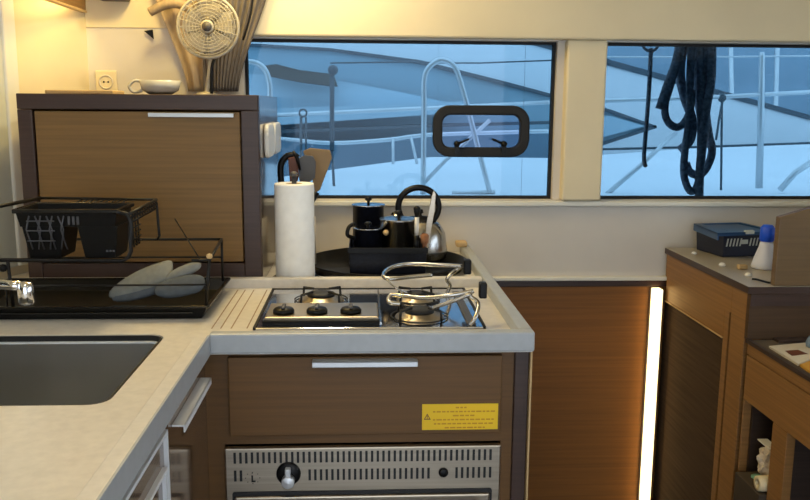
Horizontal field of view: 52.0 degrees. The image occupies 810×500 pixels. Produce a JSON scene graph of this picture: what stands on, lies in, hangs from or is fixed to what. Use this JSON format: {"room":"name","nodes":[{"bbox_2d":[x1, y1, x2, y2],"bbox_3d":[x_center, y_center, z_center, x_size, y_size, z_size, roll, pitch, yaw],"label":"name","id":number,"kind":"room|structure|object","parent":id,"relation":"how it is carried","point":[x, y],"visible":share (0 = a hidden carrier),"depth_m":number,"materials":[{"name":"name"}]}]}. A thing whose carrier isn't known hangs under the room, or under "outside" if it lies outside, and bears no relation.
{"room":"ship interior","nodes":[
{"label":"ship interior","id":0,"kind":"room"},
{"bbox_2d":[0,0,89,278],"bbox_3d":[-1.513,0.278,0.358,0.047,1.950,4.424,3,10,16],"label":"wall","id":1,"kind":"structure","parent":0,"point":[52,54],"depth_m":2.15,"materials":[{"name":"beige paint"}]},
{"bbox_2d":[0,34,17,267],"bbox_3d":[-0.984,-0.459,1.935,0.011,1.030,0.111,3,10,16],"label":"trim","id":2,"kind":"structure","parent":1,"relation":"attached to","point":[7,225],"depth_m":2.02,"materials":[{"name":"beige paint"}]},
{"bbox_2d":[0,0,27,265],"bbox_3d":[-0.960,-0.471,2.006,0.017,1.030,0.046,3,10,16],"label":"trim","id":3,"kind":"structure","parent":1,"relation":"attached to","point":[7,22],"depth_m":2.02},
{"bbox_2d":[44,0,86,12],"bbox_3d":[-0.861,-0.774,1.926,0.016,0.364,0.640,0,10,-3],"label":"valance","id":4,"kind":"object","parent":1,"relation":"attached to","point":[77,5],"visible":1,"depth_m":2.17,"materials":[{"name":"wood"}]},
{"bbox_2d":[86,27,809,276],"bbox_3d":[0.454,-0.479,2.409,2.750,1.132,0.060,0,10,-3],"label":"wall","id":5,"kind":"structure","parent":0,"point":[508,241],"depth_m":2.45,"materials":[{"name":"beige paint"}]},
{"bbox_2d":[95,70,117,90],"bbox_3d":[-0.831,-0.469,2.310,0.058,0.060,0.011,0,10,-3],"label":"wall outlet","id":6,"kind":"object","parent":5,"relation":"attached to","point":[105,80],"visible":0.88,"depth_m":2.31,"materials":[{"name":"beige plastic"}]},
{"bbox_2d":[99,75,112,88],"bbox_3d":[-0.831,-0.467,2.305,0.040,0.040,0.002,0,10,-3],"label":"socket","id":7,"kind":"object","parent":6,"relation":"attached to","point":[105,81],"depth_m":2.31,"materials":[{"name":"beige plastic"}]},
{"bbox_2d":[101,0,129,1],"bbox_3d":[-0.787,-0.706,2.236,0.075,0.063,0.060,0,10,-3],"label":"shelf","id":8,"kind":"object","parent":5,"relation":"attached to","point":[101,0],"visible":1,"depth_m":2.25,"materials":[{"name":"brown wood"}]},
{"bbox_2d":[85,0,166,27],"bbox_3d":[-0.664,-0.797,2.265,0.427,0.372,0.003,0,10,-3],"label":"trim","id":9,"kind":"structure","parent":5,"relation":"attached to","point":[134,13],"depth_m":2.28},
{"bbox_2d":[144,30,153,38],"bbox_3d":[-0.706,-0.595,2.289,0.026,0.026,0.003,0,10,-3],"label":"wall hook","id":10,"kind":"object","parent":5,"relation":"attached to","point":[149,32],"visible":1,"depth_m":2.29,"materials":[{"name":"black plastic"}]},
{"bbox_2d":[147,0,265,91],"bbox_3d":[-0.522,-0.604,2.228,0.355,0.352,0.080,0,10,-3],"label":"curtain","id":11,"kind":"object","parent":5,"relation":"hanging from","point":[227,69],"visible":0.56,"depth_m":2.25,"materials":[{"name":"fabric"}]},
{"bbox_2d":[245,39,555,198],"bbox_3d":[-0.011,-0.376,2.416,0.899,0.461,0.020,0,10,-3],"label":"window","id":12,"kind":"structure","parent":5,"relation":"in","point":[553,44],"depth_m":2.41,"materials":[{"name":"rubber"}]},
{"bbox_2d":[432,105,529,156],"bbox_3d":[0.222,-0.344,2.409,0.282,0.149,0.041,0,10,-3],"label":"port","id":13,"kind":"object","parent":12,"relation":"attached to","point":[519,113],"visible":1,"depth_m":2.40,"materials":[{"name":"plastic"}]},
{"bbox_2d":[253,0,809,42],"bbox_3d":[0.668,-0.811,2.313,2.230,0.442,0.038,0,10,-3],"label":"ceiling","id":14,"kind":"structure","parent":5,"relation":"attached to","point":[784,21],"depth_m":2.31,"materials":[{"name":"white paint"}]},
{"bbox_2d":[314,201,809,206],"bbox_3d":[0.663,-0.136,2.441,2.230,0.016,0.015,0,10,-3],"label":"trim","id":15,"kind":"structure","parent":5,"relation":"attached to","point":[316,203],"depth_m":2.43,"materials":[{"name":"plastic"}]},
{"bbox_2d":[493,276,666,280],"bbox_3d":[0.976,0.084,2.495,1.600,0.012,0.015,0,10,-3],"label":"trim","id":16,"kind":"structure","parent":5,"relation":"attached to","point":[513,278],"depth_m":2.47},
{"bbox_2d":[496,281,666,286],"bbox_3d":[0.999,0.091,2.543,1.650,0.030,0.045,0,10,-3],"label":"trim","id":17,"kind":"structure","parent":5,"relation":"attached to","point":[500,283],"depth_m":2.50,"materials":[{"name":"brown wood"}]},
{"bbox_2d":[559,40,607,200],"bbox_3d":[0.513,-0.375,2.419,0.115,0.456,0.082,0,10,-3],"label":"pillar","id":18,"kind":"structure","parent":5,"relation":"attached to","point":[585,61],"depth_m":2.38,"materials":[{"name":"beige paint"}]},
{"bbox_2d":[500,286,760,499],"bbox_3d":[0.996,0.492,2.618,1.650,0.790,0.035,0,10,-3],"label":"wall panel","id":19,"kind":"object","parent":5,"relation":"attached to","point":[589,357],"depth_m":2.57,"materials":[{"name":"brown wood"}]},
{"bbox_2d":[638,287,663,499],"bbox_3d":[0.756,0.502,2.567,0.026,0.785,0.044,0,10,-3],"label":"led strip","id":20,"kind":"object","parent":19,"relation":"attached to","point":[656,293],"visible":1,"depth_m":2.55,"materials":[{"name":"plastic"}]},
{"bbox_2d":[642,46,658,167],"bbox_3d":[0.728,-0.450,2.498,0.060,0.403,0.016,0,10,-3],"label":"strap","id":21,"kind":"object","parent":5,"relation":"hanging from","point":[650,50],"visible":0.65,"depth_m":2.50,"materials":[{"name":"fabric"}]},
{"bbox_2d":[655,47,716,195],"bbox_3d":[0.858,-0.408,2.534,0.207,0.495,0.092,0,10,-3],"label":"rope coil","id":22,"kind":"object","parent":5,"relation":"hanging from","point":[697,91],"visible":0.9,"depth_m":2.50,"materials":[{"name":"black fabric"}]},
{"bbox_2d":[600,43,809,198],"bbox_3d":[1.098,-0.378,2.471,1.066,0.461,0.020,0,10,-3],"label":"window","id":23,"kind":"structure","parent":5,"relation":"in","point":[609,44],"depth_m":2.43,"materials":[{"name":"rubber"}]},
{"bbox_2d":[284,144,809,195],"bbox_3d":[3.201,-0.381,4.646,13.515,0.100,5.357,-7,12,-35],"label":"boat deck","id":24,"kind":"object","parent":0,"point":[661,177],"depth_m":4.25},
{"bbox_2d":[248,59,272,96],"bbox_3d":[-0.593,-0.479,3.240,0.158,0.522,0.022,0,10,-3],"label":"grab rail","id":25,"kind":"object","parent":24,"relation":"on","point":[258,64],"visible":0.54,"depth_m":3.20,"materials":[{"name":"metal"}]},
{"bbox_2d":[298,108,307,181],"bbox_3d":[-0.448,-0.452,3.659,0.040,0.340,0.012,0,10,-3],"label":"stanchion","id":26,"kind":"object","parent":24,"relation":"on","point":[300,110],"visible":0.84,"depth_m":3.64,"materials":[{"name":"grey metal"}]},
{"bbox_2d":[328,65,337,185],"bbox_3d":[-0.306,-0.530,3.550,0.044,0.514,0.042,0,10,-3],"label":"mooring post","id":27,"kind":"object","parent":24,"relation":"on","point":[332,69],"visible":1,"depth_m":3.53,"materials":[{"name":"grey metal"}]},
{"bbox_2d":[277,60,550,163],"bbox_3d":[-0.171,-0.665,4.142,2.219,0.589,0.211,0,10,-3],"label":"rail","id":28,"kind":"object","parent":24,"relation":"on","point":[545,102],"visible":0.67,"depth_m":4.13,"materials":[{"name":"metal"}]},
{"bbox_2d":[420,57,494,193],"bbox_3d":[0.212,-0.487,3.289,0.302,0.538,0.038,0,10,-3],"label":"grab rail","id":29,"kind":"object","parent":24,"relation":"on","point":[474,136],"visible":0.94,"depth_m":3.28,"materials":[{"name":"metal"}]},
{"bbox_2d":[603,52,809,192],"bbox_3d":[1.350,-0.498,3.386,1.392,0.607,0.029,0,10,-3],"label":"rail","id":30,"kind":"object","parent":24,"relation":"on","point":[761,94],"visible":0.83,"depth_m":3.38,"materials":[{"name":"metal"}]},
{"bbox_3d":[-0.354,1.258,0.607,4.550,0.050,4.200,0,10,-3],"label":"floor","id":31,"kind":"structure","parent":0,"visible":0},
{"bbox_2d":[122,429,170,499],"bbox_3d":[-0.637,0.719,0.917,0.618,0.862,0.722,0,10,-3],"label":"dishwasher","id":32,"kind":"object","parent":31,"relation":"on","point":[152,482],"visible":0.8,"depth_m":1.16,"materials":[{"name":"metal"}]},
{"bbox_2d":[165,365,211,499],"bbox_3d":[-0.655,0.641,1.423,0.632,0.882,0.292,0,10,-3],"label":"base cabinet","id":33,"kind":"object","parent":31,"relation":"on","point":[187,428],"visible":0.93,"depth_m":1.37,"materials":[{"name":"brown wood"}]},
{"bbox_2d":[0,245,534,499],"bbox_3d":[-0.539,0.210,1.225,1.325,0.039,2.786,3,10,16],"label":"countertop","id":34,"kind":"structure","parent":33,"relation":"on","point":[94,451],"depth_m":1.47,"materials":[{"name":"beige stone"}]},
{"bbox_2d":[0,280,34,305],"bbox_3d":[-0.824,0.082,1.480,0.391,0.166,0.060,3,10,12],"label":"kitchen faucet","id":35,"kind":"object","parent":34,"relation":"on","point":[25,289],"visible":1,"depth_m":1.42,"materials":[{"name":"silver metal"}]},
{"bbox_2d":[0,335,161,405],"bbox_3d":[-0.698,0.272,1.369,0.518,0.164,0.367,0,10,-3],"label":"sink","id":36,"kind":"object","parent":34,"relation":"in","point":[34,370],"visible":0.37,"depth_m":1.55,"materials":[{"name":"metal"}]},
{"bbox_2d":[0,196,230,318],"bbox_3d":[-0.642,0.007,1.754,0.514,0.222,0.285,0,10,-3],"label":"dish rack","id":37,"kind":"object","parent":34,"relation":"on","point":[55,298],"visible":0.89,"depth_m":1.70,"materials":[{"name":"black metal"}]},
{"bbox_2d":[12,202,133,257],"bbox_3d":[-0.663,-0.040,1.676,0.204,0.100,0.121,0,10,-3],"label":"caddy","id":38,"kind":"object","parent":37,"relation":"in","point":[50,229],"visible":0.95,"depth_m":1.63,"materials":[{"name":"black plastic"}]},
{"bbox_2d":[22,227,77,257],"bbox_3d":[-0.712,-0.022,1.676,0.078,0.066,0.100,0,10,-3],"label":"cup","id":39,"kind":"object","parent":38,"relation":"on","point":[42,242],"depth_m":1.63,"materials":[{"name":"black plastic"}]},
{"bbox_2d":[78,221,128,257],"bbox_3d":[-0.606,-0.023,1.682,0.077,0.066,0.100,0,10,-3],"label":"cup","id":40,"kind":"object","parent":38,"relation":"on","point":[99,239],"depth_m":1.64,"materials":[{"name":"black plastic"}]},
{"bbox_2d":[0,279,225,318],"bbox_3d":[-0.647,0.103,1.771,0.496,0.028,0.274,0,10,-3],"label":"drip tray","id":41,"kind":"object","parent":37,"relation":"on","point":[50,302],"depth_m":1.75,"materials":[{"name":"black plastic"}]},
{"bbox_2d":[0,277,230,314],"bbox_3d":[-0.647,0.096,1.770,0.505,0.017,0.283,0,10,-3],"label":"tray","id":42,"kind":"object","parent":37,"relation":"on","point":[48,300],"depth_m":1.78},
{"bbox_2d":[109,260,172,301],"bbox_3d":[-0.544,0.064,1.709,0.129,0.079,0.053,0,10,-3],"label":"plate","id":43,"kind":"object","parent":37,"relation":"in","point":[157,273],"visible":0.9,"depth_m":1.70,"materials":[{"name":"grey ceramic"}]},
{"bbox_2d":[154,262,204,297],"bbox_3d":[-0.460,0.062,1.696,0.101,0.067,0.051,0,10,-3],"label":"oven mitt","id":44,"kind":"object","parent":37,"relation":"in","point":[180,275],"visible":0.96,"depth_m":1.69,"materials":[{"name":"fabric"}]},
{"bbox_2d":[16,93,277,277],"bbox_3d":[-0.621,-0.172,2.136,0.544,0.444,0.445,0,10,-3],"label":"cabinet","id":45,"kind":"object","parent":34,"relation":"on","point":[206,166],"visible":0.73,"depth_m":1.93,"materials":[{"name":"brown wood"}]},
{"bbox_2d":[45,90,123,93],"bbox_3d":[-0.784,-0.387,2.037,0.160,0.009,0.100,0,10,-3],"label":"wooden board","id":46,"kind":"object","parent":45,"relation":"on","point":[46,91],"visible":0.83,"depth_m":1.99,"materials":[{"name":"brown wood"}]},
{"bbox_2d":[128,79,180,93],"bbox_3d":[-0.625,-0.414,2.108,0.104,0.040,0.114,7,12,33],"label":"cup","id":47,"kind":"object","parent":45,"relation":"on","point":[148,86],"visible":0.85,"depth_m":2.08,"materials":[{"name":"white ceramic"}]},
{"bbox_2d":[176,0,239,94],"bbox_3d":[-0.507,-0.531,2.162,0.163,0.255,0.084,0,10,-3],"label":"fan","id":48,"kind":"object","parent":45,"relation":"on","point":[210,28],"visible":1,"depth_m":2.14,"materials":[{"name":"white plastic"}]},
{"bbox_2d":[178,0,237,56],"bbox_3d":[-0.505,-0.571,2.124,0.156,0.156,0.009,0,10,-3],"label":"grille","id":49,"kind":"object","parent":48,"relation":"attached to","point":[223,23],"depth_m":2.13,"materials":[{"name":"plastic"}]},
{"bbox_2d":[264,122,280,157],"bbox_3d":[-0.342,-0.283,2.118,0.012,0.082,0.390,0,10,-3],"label":"light switch","id":50,"kind":"object","parent":45,"relation":"attached to","point":[272,131],"visible":1,"depth_m":2.10,"materials":[{"name":"white plastic"}]},
{"bbox_2d":[264,123,274,157],"bbox_3d":[-0.340,-0.276,2.084,0.012,0.083,0.150,0,10,-3],"label":"switch plate","id":51,"kind":"object","parent":50,"relation":"attached to","point":[269,133],"depth_m":2.03,"materials":[{"name":"white plastic"}]},
{"bbox_2d":[272,122,280,153],"bbox_3d":[-0.349,-0.304,2.249,0.012,0.083,0.155,0,10,-3],"label":"switch plate","id":52,"kind":"object","parent":50,"relation":"attached to","point":[277,128],"depth_m":2.22,"materials":[{"name":"white plastic"}]},
{"bbox_2d":[273,171,319,276],"bbox_3d":[-0.268,-0.058,2.017,0.120,0.266,0.120,0,10,-3],"label":"towel holder","id":53,"kind":"object","parent":34,"relation":"on","point":[293,174],"visible":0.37,"depth_m":1.99,"materials":[{"name":"white paper"},{"name":"dark metal"}]},
{"bbox_2d":[274,182,314,276],"bbox_3d":[-0.268,-0.048,2.019,0.095,0.228,0.095,0,10,-3],"label":"paper towel roll","id":54,"kind":"object","parent":53,"relation":"on","point":[294,203],"visible":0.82,"depth_m":1.98,"materials":[{"name":"white paper"}]},
{"bbox_2d":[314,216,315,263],"bbox_3d":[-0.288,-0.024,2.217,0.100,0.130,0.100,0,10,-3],"label":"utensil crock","id":55,"kind":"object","parent":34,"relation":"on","point":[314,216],"visible":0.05,"depth_m":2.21,"materials":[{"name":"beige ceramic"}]},
{"bbox_2d":[277,152,299,181],"bbox_3d":[-0.306,-0.119,2.197,0.060,0.281,0.022,0,10,-3],"label":"ladle","id":56,"kind":"object","parent":55,"relation":"in","point":[280,168],"visible":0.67,"depth_m":2.17,"materials":[{"name":"black plastic"}]},
{"bbox_2d":[288,157,298,181],"bbox_3d":[-0.292,-0.112,2.189,0.028,0.270,0.010,0,10,-3],"label":"wooden spoon","id":57,"kind":"object","parent":55,"relation":"in","point":[292,163],"visible":0.31,"depth_m":2.17,"materials":[{"name":"brown wood"}]},
{"bbox_2d":[292,150,315,181],"bbox_3d":[-0.263,-0.117,2.171,0.062,0.287,0.019,0,10,-3],"label":"nylon turner","id":58,"kind":"object","parent":55,"relation":"in","point":[306,164],"visible":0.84,"depth_m":2.15,"materials":[{"name":"black plastic"}]},
{"bbox_2d":[303,148,331,201],"bbox_3d":[-0.232,-0.132,2.218,0.076,0.280,0.020,0,10,-3],"label":"spatula","id":59,"kind":"object","parent":55,"relation":"in","point":[323,157],"visible":0.67,"depth_m":2.20,"materials":[{"name":"brown wood"}]},
{"bbox_2d":[253,259,486,329],"bbox_3d":[-0.071,0.078,1.753,0.455,0.092,0.353,0,10,-3],"label":"cooktop","id":60,"kind":"object","parent":34,"relation":"in","point":[305,308],"visible":1,"depth_m":1.67,"materials":[{"name":"silver metal"}]},
{"bbox_2d":[315,248,465,276],"bbox_3d":[-0.049,0.035,2.204,0.426,0.022,0.426,0,10,-3],"label":"round tray","id":61,"kind":"object","parent":34,"relation":"on","point":[335,262],"visible":0.2,"depth_m":2.21,"materials":[{"name":"black plastic"}]},
{"bbox_2d":[348,238,427,274],"bbox_3d":[-0.046,0.018,2.112,0.196,0.077,0.174,0,10,-3],"label":"caddy","id":62,"kind":"object","parent":61,"relation":"on","point":[371,261],"visible":0.67,"depth_m":2.03,"materials":[{"name":"black plastic"}]},
{"bbox_2d":[345,221,381,247],"bbox_3d":[-0.103,-0.010,2.095,0.094,0.126,0.088,0,10,-3],"label":"pot","id":63,"kind":"object","parent":62,"relation":"in","point":[367,235],"visible":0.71,"depth_m":2.07,"materials":[{"name":"black metal"}]},
{"bbox_2d":[352,196,384,235],"bbox_3d":[-0.099,-0.056,2.239,0.090,0.179,0.090,0,10,-3],"label":"pot","id":64,"kind":"object","parent":63,"relation":"on","point":[369,211],"visible":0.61,"depth_m":2.20,"materials":[{"name":"black metal"}]},
{"bbox_2d":[379,210,414,247],"bbox_3d":[-0.016,-0.026,2.111,0.098,0.153,0.104,0,10,-3],"label":"saucepan","id":65,"kind":"object","parent":62,"relation":"in","point":[397,231],"visible":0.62,"depth_m":2.07,"materials":[{"name":"black metal"}]},
{"bbox_2d":[381,220,414,247],"bbox_3d":[-0.016,-0.014,2.115,0.096,0.128,0.096,0,10,-3],"label":"pot","id":66,"kind":"object","parent":65,"relation":"on","point":[395,233],"depth_m":2.07,"materials":[{"name":"metal"}]},
{"bbox_2d":[413,206,420,247],"bbox_3d":[0.029,-0.048,2.056,0.018,0.123,0.018,0,10,-3],"label":"tool","id":67,"kind":"object","parent":62,"relation":"in","point":[416,208],"visible":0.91,"depth_m":2.05,"materials":[{"name":"black plastic"}]},
{"bbox_2d":[420,233,428,247],"bbox_3d":[0.048,-0.014,2.063,0.022,0.057,0.022,0,10,-3],"label":"stopper","id":68,"kind":"object","parent":62,"relation":"in","point":[424,237],"visible":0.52,"depth_m":2.05,"materials":[{"name":"brown wood"}]},
{"bbox_2d":[425,190,435,247],"bbox_3d":[0.066,-0.077,2.156,0.028,0.157,0.003,0,10,-3],"label":"knife","id":69,"kind":"object","parent":62,"relation":"in","point":[429,222],"visible":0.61,"depth_m":2.15,"materials":[{"name":"silver metal"}]},
{"bbox_2d":[391,184,446,262],"bbox_3d":[0.040,-0.077,2.275,0.154,0.208,0.152,0,10,-3],"label":"kettle","id":70,"kind":"object","parent":61,"relation":"on","point":[437,249],"visible":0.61,"depth_m":2.24,"materials":[{"name":"metal"}]},
{"bbox_2d":[455,240,466,246],"bbox_3d":[0.163,-0.018,2.408,0.032,0.015,0.040,0,10,-3],"label":"sponge","id":71,"kind":"object","parent":34,"relation":"on","point":[459,243],"visible":1,"depth_m":2.39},
{"bbox_2d":[205,351,532,499],"bbox_3d":[-0.091,0.541,2.028,0.599,0.882,0.945,0,10,-3],"label":"base cabinet","id":72,"kind":"object","parent":31,"relation":"on","point":[470,396],"visible":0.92,"depth_m":1.52,"materials":[{"name":"brown wood"}]},
{"bbox_2d":[224,441,500,499],"bbox_3d":[-0.089,0.548,1.792,0.513,0.448,0.552,0,10,-3],"label":"oven","id":73,"kind":"object","parent":72,"relation":"in","point":[436,470],"visible":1,"depth_m":1.54,"materials":[{"name":"metal"}]},
{"bbox_2d":[653,248,809,499],"bbox_3d":[1.108,0.486,2.300,0.656,0.913,0.573,0,10,-3],"label":"cabinet","id":74,"kind":"object","parent":31,"relation":"on","point":[711,309],"visible":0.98,"depth_m":2.21,"materials":[{"name":"brown wood"}]},
{"bbox_2d":[693,222,760,256],"bbox_3d":[0.919,-0.029,2.354,0.191,0.079,0.184,-2,10,-12],"label":"plastic basket","id":75,"kind":"object","parent":74,"relation":"on","point":[730,239],"visible":0.85,"depth_m":2.31,"materials":[{"name":"blue plastic"}]},
{"bbox_2d":[708,224,759,230],"bbox_3d":[0.936,-0.057,2.366,0.116,0.016,0.124,-2,10,-13],"label":"lid","id":76,"kind":"object","parent":75,"relation":"on","point":[718,227],"depth_m":2.36,"materials":[{"name":"blue plastic"}]},
{"bbox_2d":[737,264,747,268],"bbox_3d":[0.866,0.043,2.133,0.024,0.012,0.016,0,10,-3],"label":"box","id":77,"kind":"object","parent":74,"relation":"on","point":[739,266],"visible":1,"depth_m":2.12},
{"bbox_2d":[752,278,770,283],"bbox_3d":[0.850,0.073,1.974,0.011,0.005,0.056,-5,11,-28],"label":"charging cable","id":78,"kind":"object","parent":74,"relation":"on","point":[757,279],"visible":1,"depth_m":1.97,"materials":[{"name":"black plastic"}]},
{"bbox_2d":[750,224,774,269],"bbox_3d":[0.931,-0.009,2.140,0.068,0.112,0.068,0,10,-3],"label":"detergent bottle","id":79,"kind":"object","parent":74,"relation":"on","point":[763,257],"visible":0.9,"depth_m":2.12,"materials":[{"name":"plastic"}]},
{"bbox_2d":[771,207,809,285],"bbox_3d":[1.132,-0.076,1.926,0.546,0.321,0.020,0,10,-3],"label":"panel","id":80,"kind":"object","parent":74,"relation":"on","point":[791,250],"visible":1,"depth_m":1.92,"materials":[{"name":"brown wood"}]},
{"bbox_2d":[737,337,809,499],"bbox_3d":[1.121,0.675,1.565,0.606,0.792,0.938,0,10,-3],"label":"bookcase","id":81,"kind":"object","parent":31,"relation":"on","point":[776,399],"visible":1,"depth_m":1.81,"materials":[{"name":"brown wood"}]},
{"bbox_2d":[733,471,766,499],"bbox_3d":[0.872,0.719,1.956,0.165,0.366,0.123,0,10,-3],"label":"storage box","id":82,"kind":"object","parent":81,"relation":"in","point":[744,489],"visible":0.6,"depth_m":1.94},
{"bbox_2d":[754,475,767,491],"bbox_3d":[0.824,0.528,1.877,0.056,0.036,0.036,0,10,-3],"label":"tape roll","id":83,"kind":"object","parent":82,"relation":"on","point":[760,481],"visible":0.48,"depth_m":1.86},
{"bbox_2d":[756,439,770,474],"bbox_3d":[0.851,0.493,1.920,0.081,0.102,0.074,7,12,32],"label":"crumpled bag","id":84,"kind":"object","parent":82,"relation":"on","point":[763,458],"visible":0.3,"depth_m":1.91,"materials":[{"name":"white plastic"}]},
{"bbox_2d":[769,343,809,365],"bbox_3d":[0.886,0.228,1.832,0.158,0.006,0.128,-3,10,-17],"label":"magazine","id":85,"kind":"object","parent":81,"relation":"on","point":[797,353],"visible":1,"depth_m":1.83,"materials":[{"name":"white paper"}]},
{"bbox_2d":[786,350,806,355],"bbox_3d":[0.858,0.226,1.826,0.045,0.001,0.036,-2,10,-14],"label":"photo","id":86,"kind":"object","parent":85,"relation":"on","point":[788,352],"depth_m":1.82,"materials":[{"name":"red paper"}]},
{"bbox_2d":[805,336,809,347],"bbox_3d":[0.916,0.205,1.867,0.028,0.026,0.028,0,10,-3],"label":"trinket","id":87,"kind":"object","parent":85,"relation":"on","point":[807,342],"visible":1,"depth_m":1.86},
{"bbox_2d":[800,361,809,372],"bbox_3d":[0.901,0.241,1.761,0.201,0.005,0.060,-7,12,-37],"label":"notebook","id":88,"kind":"object","parent":81,"relation":"on","point":[806,366],"visible":1,"depth_m":1.74,"materials":[{"name":"yellow paper"}]},
{"label":"outside","id":89,"kind":"structure","parent":0,"visible":0},
{"bbox_3d":[-2.321,-5.693,45.945,120.000,0.050,87.400,0,10,-3],"label":"water","id":90,"kind":"object","parent":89,"visible":0},
{"bbox_2d":[248,43,656,175],"bbox_3d":[-1.529,-0.230,7.352,7.278,3.076,2.300,0,10,-3],"label":"motorboat","id":91,"kind":"object","parent":90,"relation":"on","point":[300,76],"visible":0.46,"depth_m":6.79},
{"bbox_2d":[251,42,809,154],"bbox_3d":[1.740,-0.301,10.177,18.154,4.483,2.040,0,10,-3],"label":"yacht","id":92,"kind":"object","parent":90,"relation":"on","point":[781,125],"visible":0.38,"depth_m":8.97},
{"bbox_2d":[607,46,809,114],"bbox_3d":[-1.209,-9.372,23.718,80.000,15.000,2.000,0,10,-3],"label":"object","id":93,"kind":"structure","parent":90,"relation":"on","point":[794,72],"depth_m":24.00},
{"bbox_2d":[728,47,733,93],"bbox_3d":[6.384,-2.191,16.202,0.516,4.457,0.100,0,10,-3],"label":"mast","id":94,"kind":"object","parent":90,"relation":"in","point":[730,49],"visible":0.19,"depth_m":15.95,"materials":[{"name":"metal"}]},
{"bbox_2d":[773,48,779,105],"bbox_3d":[7.240,-2.197,16.244,0.358,4.466,0.100,0,10,-3],"label":"mast","id":95,"kind":"object","parent":90,"relation":"in","point":[776,50],"visible":0.19,"depth_m":16.00,"materials":[{"name":"metal"}]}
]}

